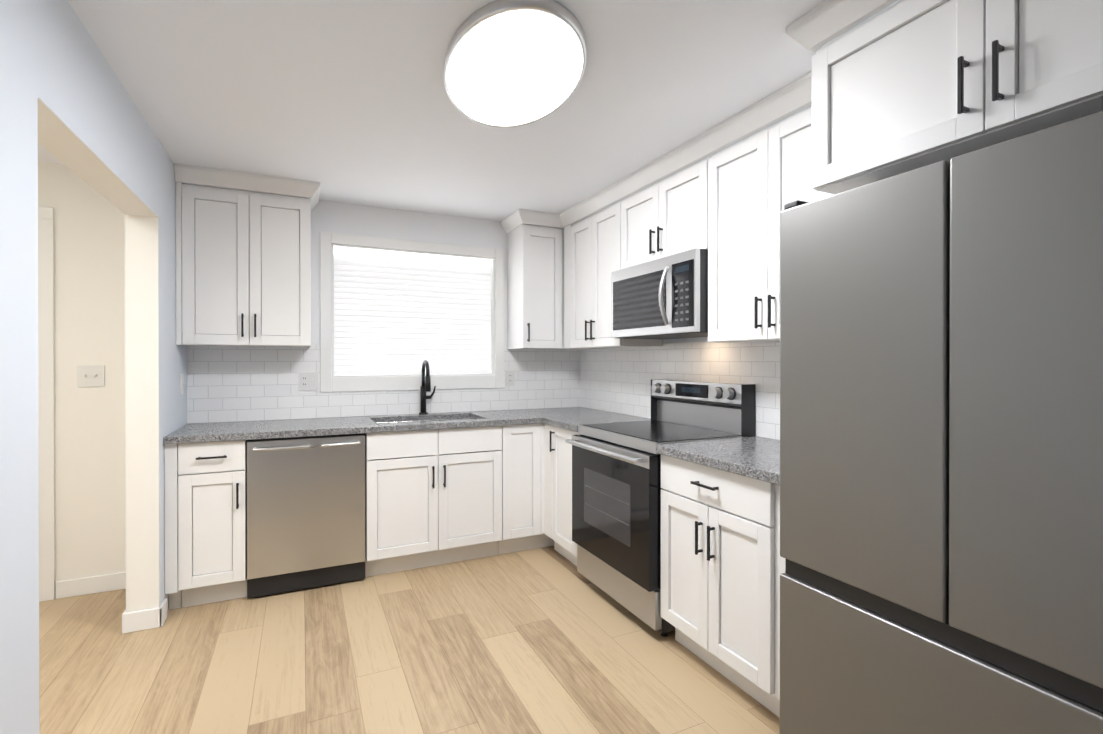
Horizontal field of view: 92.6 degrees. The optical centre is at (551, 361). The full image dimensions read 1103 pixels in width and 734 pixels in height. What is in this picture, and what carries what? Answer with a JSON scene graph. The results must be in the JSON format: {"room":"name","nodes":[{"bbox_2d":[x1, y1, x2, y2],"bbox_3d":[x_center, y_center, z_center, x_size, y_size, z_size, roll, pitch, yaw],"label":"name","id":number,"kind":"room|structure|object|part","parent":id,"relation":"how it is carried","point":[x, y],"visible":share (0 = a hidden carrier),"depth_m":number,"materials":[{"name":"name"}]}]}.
{"room":"kitchen","nodes":[
{"label":"kitchen","id":0,"kind":"room"},
{"bbox_2d":[38,161,125,598],"bbox_3d":[-3.005,0.105,2.780,1.530,2.370,0.100,0,0,-25],"label":"wall","id":1,"kind":"structure","parent":0,"point":[89,313],"depth_m":2.93,"materials":[{"name":"white paint"}]},
{"bbox_2d":[38,206,54,601],"bbox_3d":[-3.112,0.228,2.664,0.915,2.125,0.018,0,0,-25],"label":"door frame","id":2,"kind":"structure","parent":1,"relation":"attached to","point":[46,359],"depth_m":2.84,"materials":[{"name":"white wood"}]},
{"bbox_2d":[55,572,125,598],"bbox_3d":[-2.500,1.242,2.960,0.437,0.095,0.014,0,0,-25],"label":"baseboard","id":3,"kind":"structure","parent":1,"relation":"attached to","point":[88,585],"depth_m":2.92,"materials":[{"name":"white wood"}]},
{"bbox_2d":[77,366,104,386],"bbox_3d":[-2.559,0.079,2.926,0.118,0.118,0.016,0,0,-25],"label":"light switch","id":4,"kind":"object","parent":1,"relation":"attached to","point":[90,376],"visible":1,"depth_m":2.93,"materials":[{"name":"white plastic"}]},
{"bbox_2d":[0,0,187,733],"bbox_3d":[-1.077,0.112,0.651,0.132,2.370,5.600,0,0,-25],"label":"wall","id":5,"kind":"structure","parent":0,"point":[66,99],"depth_m":1.58,"materials":[{"name":"white paint"}]},
{"bbox_2d":[122,599,166,633],"bbox_3d":[-1.055,1.249,0.610,0.158,0.095,5.500,0,0,-25],"label":"baseboard","id":6,"kind":"structure","parent":5,"relation":"attached to","point":[140,620],"depth_m":2.53,"materials":[{"name":"white wood"}]},
{"bbox_2d":[180,374,184,394],"bbox_3d":[-2.130,0.129,3.046,0.016,0.118,0.072,0,0,-25],"label":"light switch","id":7,"kind":"object","parent":5,"relation":"attached to","point":[182,382],"visible":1,"depth_m":3.04,"materials":[{"name":"white plastic"}]},
{"bbox_2d":[188,200,562,423],"bbox_3d":[-1.073,0.101,3.818,2.850,2.370,0.120,0,0,-25],"label":"wall","id":8,"kind":"structure","parent":0,"point":[347,218],"depth_m":3.73,"materials":[{"name":"white paint"}]},
{"bbox_2d":[174,163,319,346],"bbox_3d":[-1.803,-0.589,3.190,0.730,0.984,0.379,0,0,-25],"label":"upper cabinet","id":9,"kind":"object","parent":8,"relation":"attached to","point":[243,268],"depth_m":3.04,"materials":[{"name":"white wood"}]},
{"bbox_2d":[187,344,579,422],"bbox_3d":[-0.990,0.127,3.786,2.712,0.490,0.008,0,0,-25],"label":"wall tiles","id":10,"kind":"structure","parent":8,"relation":"attached to","point":[228,383],"depth_m":3.50,"materials":[{"name":"white tile"}]},
{"bbox_2d":[299,372,317,389],"bbox_3d":[-1.605,0.127,3.481,0.118,0.118,0.016,0,0,-25],"label":"electrical outlet","id":11,"kind":"object","parent":10,"relation":"attached to","point":[308,380],"visible":1,"depth_m":3.48,"materials":[{"name":"white plastic"}]},
{"bbox_2d":[506,370,514,385],"bbox_3d":[-0.321,0.125,4.093,0.072,0.118,0.010,0,0,-25],"label":"electrical outlet","id":12,"kind":"object","parent":10,"relation":"attached to","point":[510,378],"visible":1,"depth_m":4.09,"materials":[{"name":"white plastic"}]},
{"bbox_2d":[320,232,503,391],"bbox_3d":[-0.979,-0.334,3.840,1.300,1.070,0.118,0,0,-25],"label":"window","id":13,"kind":"structure","parent":8,"relation":"in","point":[330,381],"depth_m":3.73,"materials":[{"name":"white"}]},
{"bbox_2d":[333,246,491,374],"bbox_3d":[-0.975,-0.349,3.831,1.128,0.873,0.054,0,0,-25],"label":"window blind","id":14,"kind":"object","parent":13,"relation":"attached to","point":[396,312],"visible":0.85,"depth_m":3.80,"materials":[{"name":"white plastic"}]},
{"bbox_2d":[507,224,589,349],"bbox_3d":[0.026,-0.549,4.063,0.645,0.900,0.354,0,0,-25],"label":"upper cabinet","id":15,"kind":"object","parent":8,"relation":"attached to","point":[535,257],"visible":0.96,"depth_m":3.88,"materials":[{"name":"white wood"}]},
{"bbox_2d":[39,546,779,733],"bbox_3d":[-0.539,1.346,0.910,4.620,0.100,5.840,0,0,-25],"label":"floor","id":16,"kind":"structure","parent":0,"point":[548,640],"depth_m":2.25,"materials":[{"name":"brown wood"}]},
{"bbox_2d":[164,440,246,609],"bbox_3d":[-1.917,0.851,2.995,0.354,0.875,0.639,0,0,-25],"label":"base cabinet","id":17,"kind":"object","parent":16,"relation":"on","point":[212,522],"depth_m":2.75,"materials":[{"name":"white wood"}]},
{"bbox_3d":[-2.060,0.852,2.946,0.053,0.875,0.605,0,0,-25],"label":"base cabinet filler","id":18,"kind":"part","parent":17,"relation":"part of","materials":[{"name":"white wood"}]},
{"bbox_2d":[247,433,364,597],"bbox_3d":[-1.473,0.852,3.190,0.605,0.872,0.656,0,0,-25],"label":"dishwasher","id":19,"kind":"object","parent":16,"relation":"on","point":[305,512],"visible":1,"depth_m":2.94,"materials":[{"name":"silver metal"}]},
{"bbox_2d":[365,426,501,576],"bbox_3d":[-0.822,0.850,3.514,0.838,0.875,0.639,0,0,-25],"label":"base cabinet","id":20,"kind":"object","parent":16,"relation":"on","point":[437,508],"visible":0.92,"depth_m":3.25,"materials":[{"name":"white wood"}]},
{"bbox_2d":[498,423,579,565],"bbox_3d":[0.068,0.849,3.675,0.904,0.875,1.110,0,0,-25],"label":"base cabinet","id":21,"kind":"object","parent":16,"relation":"on","point":[536,485],"visible":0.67,"depth_m":3.49,"materials":[{"name":"white wood"}]},
{"bbox_2d":[163,360,607,460],"bbox_3d":[-0.853,0.310,3.498,2.709,0.647,0.629,0,0,-25],"label":"countertop","id":22,"kind":"structure","parent":21,"relation":"on","point":[285,428],"depth_m":3.23,"materials":[{"name":"stone"}]},
{"bbox_2d":[419,360,435,414],"bbox_3d":[-0.856,0.179,3.705,0.121,0.387,0.200,0,0,-25],"label":"faucet","id":23,"kind":"object","parent":22,"relation":"on","point":[426,380],"depth_m":3.74,"materials":[{"name":"black metal"}]},
{"bbox_2d":[539,412,650,431],"bbox_3d":[0.322,0.393,3.436,0.639,0.038,0.467,0,0,-25],"label":"countertop","id":24,"kind":"structure","parent":21,"relation":"on","point":[570,422],"depth_m":3.48,"materials":[{"name":"stone"}]},
{"bbox_2d":[566,379,755,636],"bbox_3d":[0.551,0.701,2.865,0.710,1.177,0.760,0,0,-25],"label":"range","id":25,"kind":"object","parent":16,"relation":"on","point":[616,502],"visible":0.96,"depth_m":2.70,"materials":[{"name":"black glass"}]},
{"bbox_2d":[661,454,785,717],"bbox_3d":[0.908,0.854,2.211,0.639,0.875,0.712,0,0,-25],"label":"base cabinet","id":26,"kind":"object","parent":16,"relation":"on","point":[722,564],"visible":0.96,"depth_m":2.06,"materials":[{"name":"white wood"}]},
{"bbox_2d":[656,436,779,484],"bbox_3d":[0.909,0.397,2.212,0.626,0.038,0.717,0,0,-25],"label":"countertop","id":27,"kind":"structure","parent":26,"relation":"on","point":[756,457],"depth_m":2.17,"materials":[{"name":"stone"}]},
{"bbox_2d":[780,111,1102,733],"bbox_3d":[1.221,0.413,1.326,0.780,1.762,0.900,0,0,-25],"label":"fridge","id":28,"kind":"object","parent":16,"relation":"on","point":[941,437],"visible":1,"depth_m":1.16,"materials":[{"name":"silver metal"}]},
{"bbox_2d":[38,0,899,228],"bbox_3d":[-0.539,-1.099,0.902,4.620,0.050,5.840,0,0,-25],"label":"ceiling","id":29,"kind":"structure","parent":0,"point":[346,101],"depth_m":2.09,"materials":[{"name":"white paint"}]},
{"bbox_2d":[444,0,585,127],"bbox_3d":[-0.143,-1.056,1.947,0.511,0.042,0.822,0,0,-25],"label":"ceiling light fixture","id":30,"kind":"object","parent":29,"relation":"attached to","point":[511,63],"visible":1,"depth_m":1.82,"materials":[{"name":"white metal"}]},
{"bbox_2d":[584,337,776,439],"bbox_3d":[1.494,0.108,1.870,0.120,2.370,5.840,0,0,-25],"label":"wall","id":31,"kind":"structure","parent":0,"point":[696,339],"depth_m":3.18,"materials":[{"name":"white ceramic subway tile"},{"name":"grout"}]},
{"bbox_2d":[564,200,662,348],"bbox_3d":[0.386,-0.548,3.629,0.354,0.900,0.765,0,0,-25],"label":"upper cabinet","id":32,"kind":"object","parent":31,"relation":"attached to","point":[592,252],"visible":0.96,"depth_m":3.53,"materials":[{"name":"white wood"}]},
{"bbox_2d":[621,156,710,268],"bbox_3d":[0.714,-0.771,2.937,0.354,0.450,0.758,0,0,-25],"label":"upper cabinet","id":33,"kind":"object","parent":31,"relation":"attached to","point":[667,216],"visible":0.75,"depth_m":2.82,"materials":[{"name":"white wood"}]},
{"bbox_2d":[611,248,707,338],"bbox_3d":[0.672,-0.343,2.918,0.459,0.400,0.756,0,0,-25],"label":"over-the-range microwave","id":34,"kind":"object","parent":33,"relation":"attached to","point":[664,297],"visible":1,"depth_m":2.73,"materials":[{"name":"silver metal"}]},
{"bbox_2d":[580,342,779,439],"bbox_3d":[0.776,0.128,3.235,0.008,0.490,2.502,0,0,-25],"label":"wall tiles","id":35,"kind":"structure","parent":31,"relation":"attached to","point":[617,380],"depth_m":3.24,"materials":[{"name":"white tile"}]},
{"bbox_2d":[708,106,833,342],"bbox_3d":[1.050,-0.544,2.229,0.354,0.900,0.803,0,0,-25],"label":"upper cabinet","id":36,"kind":"object","parent":31,"relation":"attached to","point":[758,181],"visible":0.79,"depth_m":2.29,"materials":[{"name":"white wood"}]},
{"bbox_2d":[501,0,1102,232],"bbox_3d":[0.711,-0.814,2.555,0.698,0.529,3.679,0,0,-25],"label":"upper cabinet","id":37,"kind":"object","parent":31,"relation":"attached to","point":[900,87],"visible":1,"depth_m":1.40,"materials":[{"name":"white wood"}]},
{"bbox_3d":[0.711,-1.037,2.554,0.698,0.084,3.679,0,0,-25],"label":"cab crown","id":38,"kind":"part","parent":37,"relation":"part of","materials":[{"name":"white wood"}]}
]}

